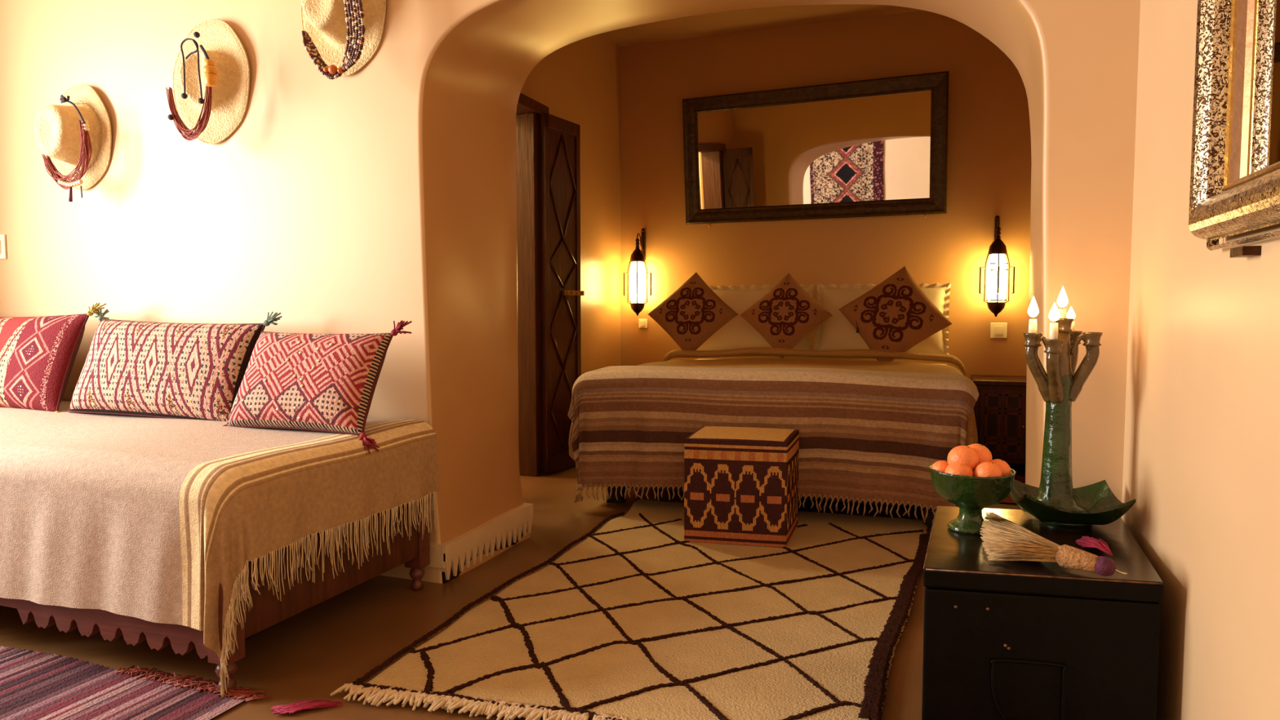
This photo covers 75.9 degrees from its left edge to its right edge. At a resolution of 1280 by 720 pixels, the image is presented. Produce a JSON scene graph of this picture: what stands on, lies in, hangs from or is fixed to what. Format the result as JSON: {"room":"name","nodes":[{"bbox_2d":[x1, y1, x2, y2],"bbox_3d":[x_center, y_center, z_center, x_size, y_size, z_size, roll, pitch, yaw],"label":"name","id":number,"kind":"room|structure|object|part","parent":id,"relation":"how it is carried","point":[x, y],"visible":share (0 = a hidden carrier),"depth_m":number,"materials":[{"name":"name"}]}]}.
{"room":"bedroom","nodes":[
{"label":"bedroom","id":0,"kind":"room"},
{"bbox_2d":[0,463,1025,719],"bbox_3d":[-0.876,0.883,2.721,5.570,0.100,7.600,1,4,20],"label":"floor","id":1,"kind":"structure","parent":0,"point":[310,654],"depth_m":2.50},
{"bbox_2d":[0,645,271,719],"bbox_3d":[-2.313,0.876,1.878,2.412,0.010,1.414,1,4,20],"label":"striped rug","id":2,"kind":"object","parent":1,"relation":"on","point":[34,685],"visible":0.94,"depth_m":2.13,"materials":[{"name":"fabric"}]},
{"bbox_2d":[0,494,430,690],"bbox_3d":[-2.042,0.537,2.932,2.420,0.565,0.905,1,4,20],"label":"daybed","id":3,"kind":"object","parent":1,"relation":"on","point":[267,611],"visible":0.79,"depth_m":2.34,"materials":[{"name":"red wood"}]},
{"bbox_2d":[0,400,439,697],"bbox_3d":[-2.020,0.516,2.912,2.474,0.600,0.966,1,4,20],"label":"throw","id":4,"kind":"object","parent":3,"relation":"on","point":[143,517],"visible":0.94,"depth_m":2.27,"materials":[{"name":"fabric"}]},
{"bbox_2d":[0,302,106,413],"bbox_3d":[-2.625,0.008,3.407,0.902,0.488,0.239,1,4,20],"label":"cushion","id":5,"kind":"object","parent":4,"relation":"on","point":[37,354],"visible":0.94,"depth_m":3.27,"materials":[{"name":"fabric"}]},
{"bbox_2d":[67,309,281,421],"bbox_3d":[-1.807,0.040,3.115,0.968,0.476,0.240,1,4,20],"label":"cushion","id":6,"kind":"object","parent":4,"relation":"on","point":[149,369],"visible":0.96,"depth_m":3.02,"materials":[{"name":"fabric"}]},
{"bbox_2d":[222,320,412,454],"bbox_3d":[-1.125,0.077,2.791,0.677,0.425,0.260,1,4,20],"label":"cushion","id":7,"kind":"object","parent":4,"relation":"on","point":[314,382],"visible":0.98,"depth_m":2.71,"materials":[{"name":"fabric"}]},
{"bbox_3d":[-1.081,0.699,2.140,0.064,0.340,0.060,1,4,20],"label":"leg","id":8,"kind":"part","parent":3,"relation":"part of","materials":[{"name":"red wood"}]},
{"bbox_3d":[-0.916,0.609,2.543,0.025,0.210,0.870,1,4,20],"label":"rail","id":9,"kind":"part","parent":3,"relation":"part of","materials":[{"name":"brown wood"}]},
{"bbox_3d":[-0.795,0.650,2.923,0.064,0.340,0.060,1,4,20],"label":"leg","id":10,"kind":"part","parent":3,"relation":"part of","materials":[{"name":"red wood"}]},
{"bbox_2d":[271,698,342,714],"bbox_3d":[-0.833,0.866,2.051,0.168,0.008,0.054,-1,4,-19],"label":"tassel","id":11,"kind":"object","parent":1,"relation":"on","point":[297,706],"visible":1,"depth_m":2.05,"materials":[{"name":"fabric"}]},
{"bbox_2d":[329,499,930,719],"bbox_3d":[0.277,0.803,2.952,1.449,0.025,2.349,1,4,20],"label":"rug","id":12,"kind":"object","parent":1,"relation":"on","point":[637,620],"visible":0.95,"depth_m":2.49,"materials":[{"name":"beige fabric"}]},
{"bbox_2d":[684,426,799,547],"bbox_3d":[0.450,0.534,3.579,0.450,0.447,0.398,1,4,15],"label":"stool","id":13,"kind":"object","parent":12,"relation":"on","point":[741,483],"visible":1,"depth_m":3.40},
{"bbox_2d":[606,358,946,527],"bbox_3d":[0.891,0.383,4.765,1.810,0.645,1.977,1,4,20],"label":"double bed","id":14,"kind":"object","parent":1,"relation":"on","point":[930,517],"visible":0.09,"depth_m":4.07,"materials":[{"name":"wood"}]},
{"bbox_3d":[-0.121,0.682,4.268,0.080,0.110,0.080,1,4,20],"label":"leg","id":15,"kind":"part","parent":14,"relation":"part of","materials":[{"name":"black wood"}]},
{"bbox_2d":[648,271,737,358],"bbox_3d":[0.352,-0.307,5.505,0.621,0.577,0.262,1,4,20],"label":"cushion","id":16,"kind":"object","parent":14,"relation":"on","point":[693,313],"visible":0.98,"depth_m":5.43,"materials":[{"name":"fabric"}]},
{"bbox_2d":[696,284,813,357],"bbox_3d":[0.760,-0.275,5.635,0.830,0.488,0.234,1,4,20],"label":"bed pillow","id":17,"kind":"object","parent":14,"relation":"on","point":[737,333],"visible":0.29,"depth_m":5.59,"materials":[{"name":"white fabric"}]},
{"bbox_2d":[568,346,977,460],"bbox_3d":[0.806,0.337,4.506,2.002,0.745,1.592,1,4,20],"label":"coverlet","id":18,"kind":"object","parent":14,"relation":"on","point":[882,366],"visible":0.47,"depth_m":4.85,"materials":[{"name":"beige fabric"}]},
{"bbox_2d":[567,365,979,522],"bbox_3d":[0.596,0.382,3.950,1.932,0.679,0.411,1,4,17],"label":"striped throw","id":19,"kind":"object","parent":18,"relation":"on","point":[865,436],"visible":0.83,"depth_m":3.76,"materials":[{"name":"fabric"}]},
{"bbox_2d":[740,272,832,358],"bbox_3d":[0.938,-0.289,5.291,0.563,0.557,0.257,3,5,40],"label":"cushion","id":20,"kind":"object","parent":14,"relation":"on","point":[787,313],"visible":0.98,"depth_m":5.22,"materials":[{"name":"fabric"}]},
{"bbox_3d":[0.891,0.223,4.755,1.810,0.325,1.977,1,4,20],"label":"mattress","id":21,"kind":"part","parent":14,"relation":"part of","materials":[{"name":"white fabric"}]},
{"bbox_2d":[813,282,951,355],"bbox_3d":[1.568,-0.257,5.341,0.850,0.488,0.234,1,4,20],"label":"bed pillow","id":22,"kind":"object","parent":14,"relation":"on","point":[837,332],"visible":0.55,"depth_m":5.34,"materials":[{"name":"white fabric"}]},
{"bbox_2d":[838,266,951,361],"bbox_3d":[1.561,-0.268,5.044,0.646,0.630,0.267,0,4,8],"label":"cushion","id":23,"kind":"object","parent":14,"relation":"on","point":[895,315],"visible":1,"depth_m":4.98,"materials":[{"name":"fabric"}]},
{"bbox_3d":[1.355,0.711,3.794,0.080,0.110,0.080,1,4,20],"label":"leg","id":24,"kind":"part","parent":14,"relation":"part of","materials":[{"name":"black wood"}]},
{"bbox_2d":[970,374,1026,464],"bbox_3d":[2.374,0.401,5.081,0.600,0.570,0.472,1,4,20],"label":"nightstand","id":25,"kind":"object","parent":1,"relation":"on","point":[1000,406],"visible":0.43,"depth_m":4.93,"materials":[{"name":"brown wood"}]},
{"bbox_3d":[2.180,0.385,4.934,0.255,0.420,0.018,1,4,20],"label":"cabinet door","id":26,"kind":"part","parent":25,"relation":"part of","materials":[{"name":"brown wood"}]},
{"bbox_3d":[2.175,0.386,4.921,0.195,0.360,0.010,1,4,20],"label":"carved panel","id":27,"kind":"part","parent":25,"relation":"part of","materials":[{"name":"red wood"}]},
{"bbox_2d":[1000,475,1025,503],"bbox_3d":[2.158,0.714,4.508,0.600,0.002,0.750,1,4,20],"label":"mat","id":28,"kind":"object","parent":1,"relation":"on","point":[1022,479],"visible":0.05,"depth_m":4.71,"materials":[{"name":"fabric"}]},
{"bbox_2d":[921,506,1163,719],"bbox_3d":[0.937,0.652,1.970,0.483,0.455,0.661,1,4,20],"label":"cabinet","id":29,"kind":"object","parent":1,"relation":"on","point":[1003,640],"visible":0.98,"depth_m":1.70,"materials":[{"name":"black wood"}]},
{"bbox_2d":[928,462,1016,534],"bbox_3d":[0.818,0.344,2.026,0.201,0.152,0.201,1,4,20],"label":"footed bowl","id":30,"kind":"object","parent":29,"relation":"on","point":[971,495],"visible":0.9,"depth_m":1.96,"materials":[{"name":"green ceramic"}]},
{"bbox_2d":[931,460,948,472],"bbox_3d":[0.750,0.275,2.035,0.052,0.049,0.052,1,4,20],"label":"orange","id":31,"kind":"object","parent":30,"relation":"in","point":[940,465],"visible":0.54,"depth_m":2.02,"materials":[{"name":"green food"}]},
{"bbox_2d":[944,462,973,476],"bbox_3d":[0.772,0.277,1.985,0.066,0.063,0.066,1,4,20],"label":"orange","id":32,"kind":"object","parent":30,"relation":"in","point":[957,468],"visible":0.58,"depth_m":1.96,"materials":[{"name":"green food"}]},
{"bbox_2d":[946,445,978,471],"bbox_3d":[0.789,0.243,2.003,0.072,0.068,0.072,1,4,20],"label":"orange","id":33,"kind":"object","parent":30,"relation":"in","point":[965,455],"visible":0.69,"depth_m":1.98,"materials":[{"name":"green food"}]},
{"bbox_2d":[967,444,991,464],"bbox_3d":[0.833,0.242,2.030,0.072,0.068,0.072,1,4,20],"label":"orange","id":34,"kind":"object","parent":30,"relation":"in","point":[984,455],"visible":0.46,"depth_m":2.00,"materials":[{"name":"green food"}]},
{"bbox_2d":[973,461,1001,476],"bbox_3d":[0.833,0.273,1.962,0.062,0.059,0.062,1,4,20],"label":"orange","id":35,"kind":"object","parent":30,"relation":"in","point":[987,468],"visible":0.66,"depth_m":1.94,"materials":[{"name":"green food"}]},
{"bbox_2d":[990,458,1010,476],"bbox_3d":[0.873,0.270,2.001,0.058,0.055,0.058,1,4,20],"label":"orange","id":36,"kind":"object","parent":30,"relation":"in","point":[1004,466],"visible":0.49,"depth_m":1.98,"materials":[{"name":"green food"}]},
{"bbox_3d":[0.806,0.692,1.703,0.150,0.137,0.007,1,4,12],"label":"label frame","id":37,"kind":"part","parent":29,"relation":"part of","materials":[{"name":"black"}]},
{"bbox_3d":[0.938,0.447,1.958,0.482,0.040,0.659,1,4,20],"label":"lid","id":38,"kind":"part","parent":29,"relation":"part of","materials":[{"name":"black wood"}]},
{"bbox_3d":[0.938,0.426,1.957,0.478,0.003,0.654,1,4,20],"label":"lid","id":39,"kind":"part","parent":29,"relation":"part of","materials":[{"name":"black wood"}]},
{"bbox_2d":[979,511,1127,576],"bbox_3d":[0.927,0.397,1.894,0.277,0.057,0.461,1,4,20],"label":"broom","id":40,"kind":"object","parent":29,"relation":"on","point":[1005,540],"visible":1,"depth_m":1.73,"materials":[{"name":"wicker"}]},
{"bbox_2d":[1009,479,1135,528],"bbox_3d":[1.093,0.369,2.103,0.256,0.092,0.236,1,4,13],"label":"tray","id":41,"kind":"object","parent":29,"relation":"on","point":[1104,508],"visible":0.94,"depth_m":2.04,"materials":[{"name":"green ceramic"}]},
{"bbox_2d":[1020,318,1102,512],"bbox_3d":[1.069,0.144,2.105,0.182,0.500,0.164,-1,4,-9],"label":"candelabrum","id":42,"kind":"object","parent":41,"relation":"on","point":[1060,385],"visible":0.94,"depth_m":2.08,"materials":[{"name":"green ceramic"}]},
{"bbox_2d":[1022,332,1042,346],"bbox_3d":[1.000,-0.051,2.089,0.046,0.036,0.046,1,4,20],"label":"candle cup","id":43,"kind":"object","parent":42,"relation":"on","point":[1032,340],"depth_m":2.07,"materials":[{"name":"brown ceramic"}]},
{"bbox_2d":[1027,296,1039,333],"bbox_3d":[1.000,-0.113,2.086,0.026,0.101,0.025,1,4,20],"label":"candle","id":44,"kind":"object","parent":42,"relation":"on","point":[1033,311],"visible":0.94,"depth_m":2.08,"materials":[{"name":"wax"}]},
{"bbox_3d":[1.027,0.022,2.096,0.086,0.170,0.036,0,4,-4],"label":"arm","id":45,"kind":"part","parent":42,"relation":"part of","materials":[{"name":"brown ceramic"}]},
{"bbox_2d":[1043,338,1063,354],"bbox_3d":[1.025,-0.034,2.033,0.046,0.036,0.046,1,4,20],"label":"candle cup","id":46,"kind":"object","parent":42,"relation":"on","point":[1052,346],"depth_m":2.02,"materials":[{"name":"brown ceramic"}]},
{"bbox_2d":[1048,302,1060,339],"bbox_3d":[1.025,-0.093,2.030,0.026,0.101,0.025,1,4,20],"label":"candle","id":47,"kind":"object","parent":42,"relation":"on","point":[1054,314],"visible":0.97,"depth_m":2.02,"materials":[{"name":"wax"}]},
{"bbox_3d":[1.075,0.204,2.110,0.167,0.380,0.157,1,4,20],"label":"stem","id":48,"kind":"part","parent":42,"relation":"part of","materials":[{"name":"green ceramic"}]},
{"bbox_3d":[1.043,0.032,2.060,0.036,0.157,0.091,3,5,39],"label":"arm","id":49,"kind":"part","parent":42,"relation":"part of","materials":[{"name":"brown ceramic"}]},
{"bbox_2d":[1057,286,1068,318],"bbox_3d":[1.076,-0.141,2.088,0.026,0.094,0.025,1,4,20],"label":"candle","id":50,"kind":"object","parent":42,"relation":"on","point":[1062,300],"visible":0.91,"depth_m":2.08,"materials":[{"name":"wax"}]},
{"bbox_2d":[1055,318,1073,333],"bbox_3d":[1.080,-0.088,2.090,0.044,0.036,0.044,1,4,20],"label":"candle cup","id":51,"kind":"object","parent":42,"relation":"on","point":[1064,325],"depth_m":2.07,"materials":[{"name":"brown ceramic"}]},
{"bbox_3d":[1.075,-0.004,2.097,0.068,0.135,0.068,1,4,20],"label":"arm","id":52,"kind":"part","parent":42,"relation":"part of","materials":[{"name":"brown ceramic"}]},
{"bbox_2d":[1066,306,1075,331],"bbox_3d":[1.125,-0.102,2.142,0.022,0.078,0.021,1,4,20],"label":"candle","id":53,"kind":"object","parent":42,"relation":"on","point":[1070,314],"visible":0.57,"depth_m":2.13,"materials":[{"name":"wax"}]},
{"bbox_3d":[1.110,0.018,2.130,0.086,0.173,0.036,-3,5,-42],"label":"arm","id":54,"kind":"part","parent":42,"relation":"part of","materials":[{"name":"brown ceramic"}]},
{"bbox_2d":[1069,330,1082,345],"bbox_3d":[1.130,-0.058,2.143,0.046,0.036,0.046,1,4,20],"label":"candle cup","id":55,"kind":"object","parent":42,"relation":"on","point":[1073,335],"depth_m":2.13,"materials":[{"name":"brown ceramic"}]},
{"bbox_3d":[1.118,0.022,2.083,0.083,0.171,0.036,1,4,20],"label":"arm","id":56,"kind":"part","parent":42,"relation":"part of","materials":[{"name":"brown ceramic"}]},
{"bbox_2d":[1082,332,1102,346],"bbox_3d":[1.141,-0.052,2.070,0.046,0.036,0.046,1,4,20],"label":"candle cup","id":57,"kind":"object","parent":42,"relation":"on","point":[1090,339],"depth_m":2.05,"materials":[{"name":"brown ceramic"}]},
{"bbox_2d":[1075,535,1113,556],"bbox_3d":[1.016,0.415,1.843,0.064,0.029,0.184,1,4,20],"label":"tassel","id":58,"kind":"object","parent":29,"relation":"on","point":[1086,541],"visible":1,"depth_m":1.82,"materials":[{"name":"pink fabric"}]},
{"bbox_2d":[0,0,1140,583],"bbox_3d":[-0.560,-0.674,3.197,5.370,2.950,0.670,1,4,20],"label":"wall","id":59,"kind":"structure","parent":0,"point":[380,194],"depth_m":3.12,"materials":[{"name":"paint"}]},
{"bbox_2d":[0,234,6,258],"bbox_3d":[-2.897,-0.510,3.696,0.100,0.110,0.014,1,4,20],"label":"light switch","id":60,"kind":"object","parent":59,"relation":"attached to","point":[2,237],"visible":1,"depth_m":3.68,"materials":[{"name":"beige plastic"}]},
{"bbox_2d":[34,84,111,190],"bbox_3d":[-2.389,-0.937,3.410,0.367,0.439,0.152,1,4,20],"label":"straw hat","id":61,"kind":"object","parent":59,"relation":"attached to","point":[56,127],"visible":0.87,"depth_m":3.41,"materials":[{"name":"beige wicker"}]},
{"bbox_3d":[-2.393,-0.939,3.400,0.211,0.253,0.130,1,4,20],"label":"crown","id":62,"kind":"part","parent":61,"relation":"part of","materials":[{"name":"wicker"}]},
{"bbox_2d":[41,94,92,201],"bbox_3d":[-2.350,-0.858,3.339,0.264,0.418,0.062,1,4,20],"label":"necklace","id":63,"kind":"object","parent":61,"relation":"hanging from","point":[64,183],"visible":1,"depth_m":3.33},
{"bbox_2d":[172,19,249,144],"bbox_3d":[-1.692,-1.083,3.176,0.396,0.474,0.096,1,4,20],"label":"straw hat","id":64,"kind":"object","parent":59,"relation":"attached to","point":[222,45],"visible":0.76,"depth_m":3.18,"materials":[{"name":"beige wicker"}]},
{"bbox_2d":[165,31,218,140],"bbox_3d":[-1.676,-1.020,3.056,0.253,0.390,0.050,1,4,20],"label":"necklace","id":65,"kind":"object","parent":64,"relation":"hanging from","point":[211,78],"visible":1,"depth_m":3.05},
{"bbox_3d":[-1.696,-1.086,3.166,0.191,0.229,0.074,1,4,20],"label":"crown","id":66,"kind":"part","parent":64,"relation":"part of","materials":[{"name":"wicker"}]},
{"bbox_2d":[301,0,386,76],"bbox_3d":[-1.099,-1.257,2.924,0.379,0.453,0.142,1,4,20],"label":"straw hat","id":67,"kind":"object","parent":59,"relation":"attached to","point":[324,20],"visible":0.77,"depth_m":2.94,"materials":[{"name":"beige wicker"}]},
{"bbox_3d":[-1.103,-1.260,2.914,0.197,0.236,0.120,1,4,20],"label":"crown","id":68,"kind":"part","parent":67,"relation":"part of","materials":[{"name":"wicker"}]},
{"bbox_2d":[301,0,365,79],"bbox_3d":[-1.054,-1.127,2.814,0.271,0.324,0.048,1,4,20],"label":"necklace","id":69,"kind":"object","parent":67,"relation":"hanging from","point":[354,46],"visible":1,"depth_m":2.80,"materials":[{"name":"multicoloured metal"}]},
{"bbox_2d":[426,502,533,580],"bbox_3d":[-0.652,0.718,3.316,0.136,0.134,0.684,1,4,20],"label":"baseboard","id":70,"kind":"structure","parent":59,"relation":"attached to","point":[444,556],"depth_m":3.21,"materials":[{"name":"beige paint"}]},
{"bbox_2d":[441,526,527,583],"bbox_3d":[-0.629,0.736,3.310,0.065,0.120,0.662,1,4,20],"label":"trim","id":71,"kind":"structure","parent":59,"relation":"attached to","point":[443,575],"depth_m":3.08,"materials":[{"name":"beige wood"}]},
{"bbox_2d":[520,32,621,374],"bbox_3d":[-0.696,-0.784,4.968,0.200,2.950,2.670,1,4,20],"label":"wall","id":72,"kind":"structure","parent":0,"point":[579,82],"depth_m":5.72,"materials":[{"name":"beige paint"}]},
{"bbox_2d":[515,112,542,476],"bbox_3d":[-0.812,-0.354,4.573,0.190,2.140,0.760,1,4,20],"label":"door frame","id":73,"kind":"structure","parent":72,"relation":"attached to","point":[526,124],"depth_m":4.85,"materials":[{"name":"brown wood"}]},
{"bbox_2d":[516,93,549,115],"bbox_3d":[-0.818,-1.455,4.518,0.250,0.065,0.920,1,4,20],"label":"trim","id":74,"kind":"structure","parent":72,"relation":"attached to","point":[526,104],"depth_m":4.71,"materials":[{"name":"brown wood"}]},
{"bbox_2d":[538,112,584,473],"bbox_3d":[-0.479,-0.394,5.046,0.117,2.140,0.392,2,4,26],"label":"door","id":75,"kind":"structure","parent":72,"relation":"in","point":[559,139],"depth_m":5.00,"materials":[{"name":"brown wood"}]},
{"bbox_3d":[-0.490,-0.403,5.045,0.061,1.926,0.291,2,4,28],"label":"lozenge moulding","id":76,"kind":"part","parent":75,"relation":"part of","materials":[{"name":"brown wood"}]},
{"bbox_2d":[604,4,923,46],"bbox_3d":[-0.876,-2.161,2.532,5.570,0.100,7.600,1,4,20],"label":"ceiling","id":77,"kind":"structure","parent":0,"point":[771,17],"depth_m":5.56,"materials":[{"name":"paint"}]},
{"bbox_2d":[620,10,1031,379],"bbox_3d":[1.356,-0.833,5.745,3.520,2.950,0.200,1,4,20],"label":"wall","id":78,"kind":"structure","parent":0,"point":[988,171],"depth_m":5.59,"materials":[{"name":"beige paint"}]},
{"bbox_2d":[623,228,651,315],"bbox_3d":[0.002,-0.649,6.022,0.203,0.653,0.148,-3,5,-44],"label":"wall lantern","id":79,"kind":"object","parent":78,"relation":"attached to","point":[637,271],"visible":1,"depth_m":5.97,"materials":[{"name":"white glass"}]},
{"bbox_3d":[-0.018,-0.569,6.008,0.120,0.300,0.120,1,4,20],"label":"glass","id":80,"kind":"part","parent":79,"relation":"part of","materials":[{"name":"white glass"}]},
{"bbox_3d":[0.025,-0.861,6.108,0.030,0.241,0.030,1,4,20],"label":"plate","id":81,"kind":"part","parent":79,"relation":"part of","materials":[{"name":"brown metal"}]},
{"bbox_2d":[638,319,647,328],"bbox_3d":[0.022,-0.274,6.152,0.070,0.070,0.014,1,4,20],"label":"light switch","id":82,"kind":"object","parent":78,"relation":"attached to","point":[642,323],"visible":1,"depth_m":6.15,"materials":[{"name":"beige plastic"}]},
{"bbox_2d":[682,71,949,227],"bbox_3d":[1.147,-1.394,5.595,1.785,0.915,0.132,2,4,23],"label":"wall mirror","id":83,"kind":"object","parent":78,"relation":"attached to","point":[877,147],"visible":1,"depth_m":5.56,"materials":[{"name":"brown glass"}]},
{"bbox_2d":[978,215,1014,316],"bbox_3d":[2.264,-0.598,5.196,0.183,0.653,0.177,-2,4,-27],"label":"wall lantern","id":84,"kind":"object","parent":78,"relation":"attached to","point":[997,265],"visible":1,"depth_m":5.14,"materials":[{"name":"white glass"}]},
{"bbox_3d":[2.255,-0.517,5.180,0.120,0.300,0.120,1,4,20],"label":"glass","id":85,"kind":"part","parent":84,"relation":"part of","materials":[{"name":"white glass"}]},
{"bbox_3d":[2.298,-0.809,5.279,0.030,0.241,0.030,1,4,20],"label":"plate","id":86,"kind":"part","parent":84,"relation":"part of","materials":[{"name":"brown metal"}]},
{"bbox_2d":[990,322,1007,337],"bbox_3d":[2.326,-0.192,5.315,0.100,0.100,0.014,1,4,20],"label":"light switch","id":87,"kind":"object","parent":78,"relation":"attached to","point":[997,330],"visible":1,"depth_m":5.31,"materials":[{"name":"beige plastic"}]},
{"bbox_2d":[1121,0,1279,719],"bbox_3d":[0.777,-0.493,0.277,0.300,2.950,4.110,1,4,20],"label":"wall","id":88,"kind":"structure","parent":0,"point":[1202,454],"depth_m":1.60,"materials":[{"name":"paint"}]},
{"bbox_2d":[1188,0,1279,257],"bbox_3d":[0.920,-0.793,1.188,0.066,1.265,0.550,1,4,20],"label":"mirror","id":89,"kind":"object","parent":88,"relation":"attached to","point":[1234,189],"visible":1,"depth_m":1.35,"materials":[{"name":"gold metal"}]},
{"bbox_3d":[0.936,-0.802,1.181,0.012,1.037,0.342,1,4,20],"label":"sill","id":90,"kind":"part","parent":89,"relation":"part of","materials":[{"name":"brown metal"}]},
{"bbox_2d":[1240,0,1279,177],"bbox_3d":[0.943,-0.802,1.179,0.003,1.045,0.350,1,4,20],"label":"mirror glass","id":91,"kind":"object","parent":89,"relation":"attached to","point":[1260,20],"depth_m":1.29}
]}

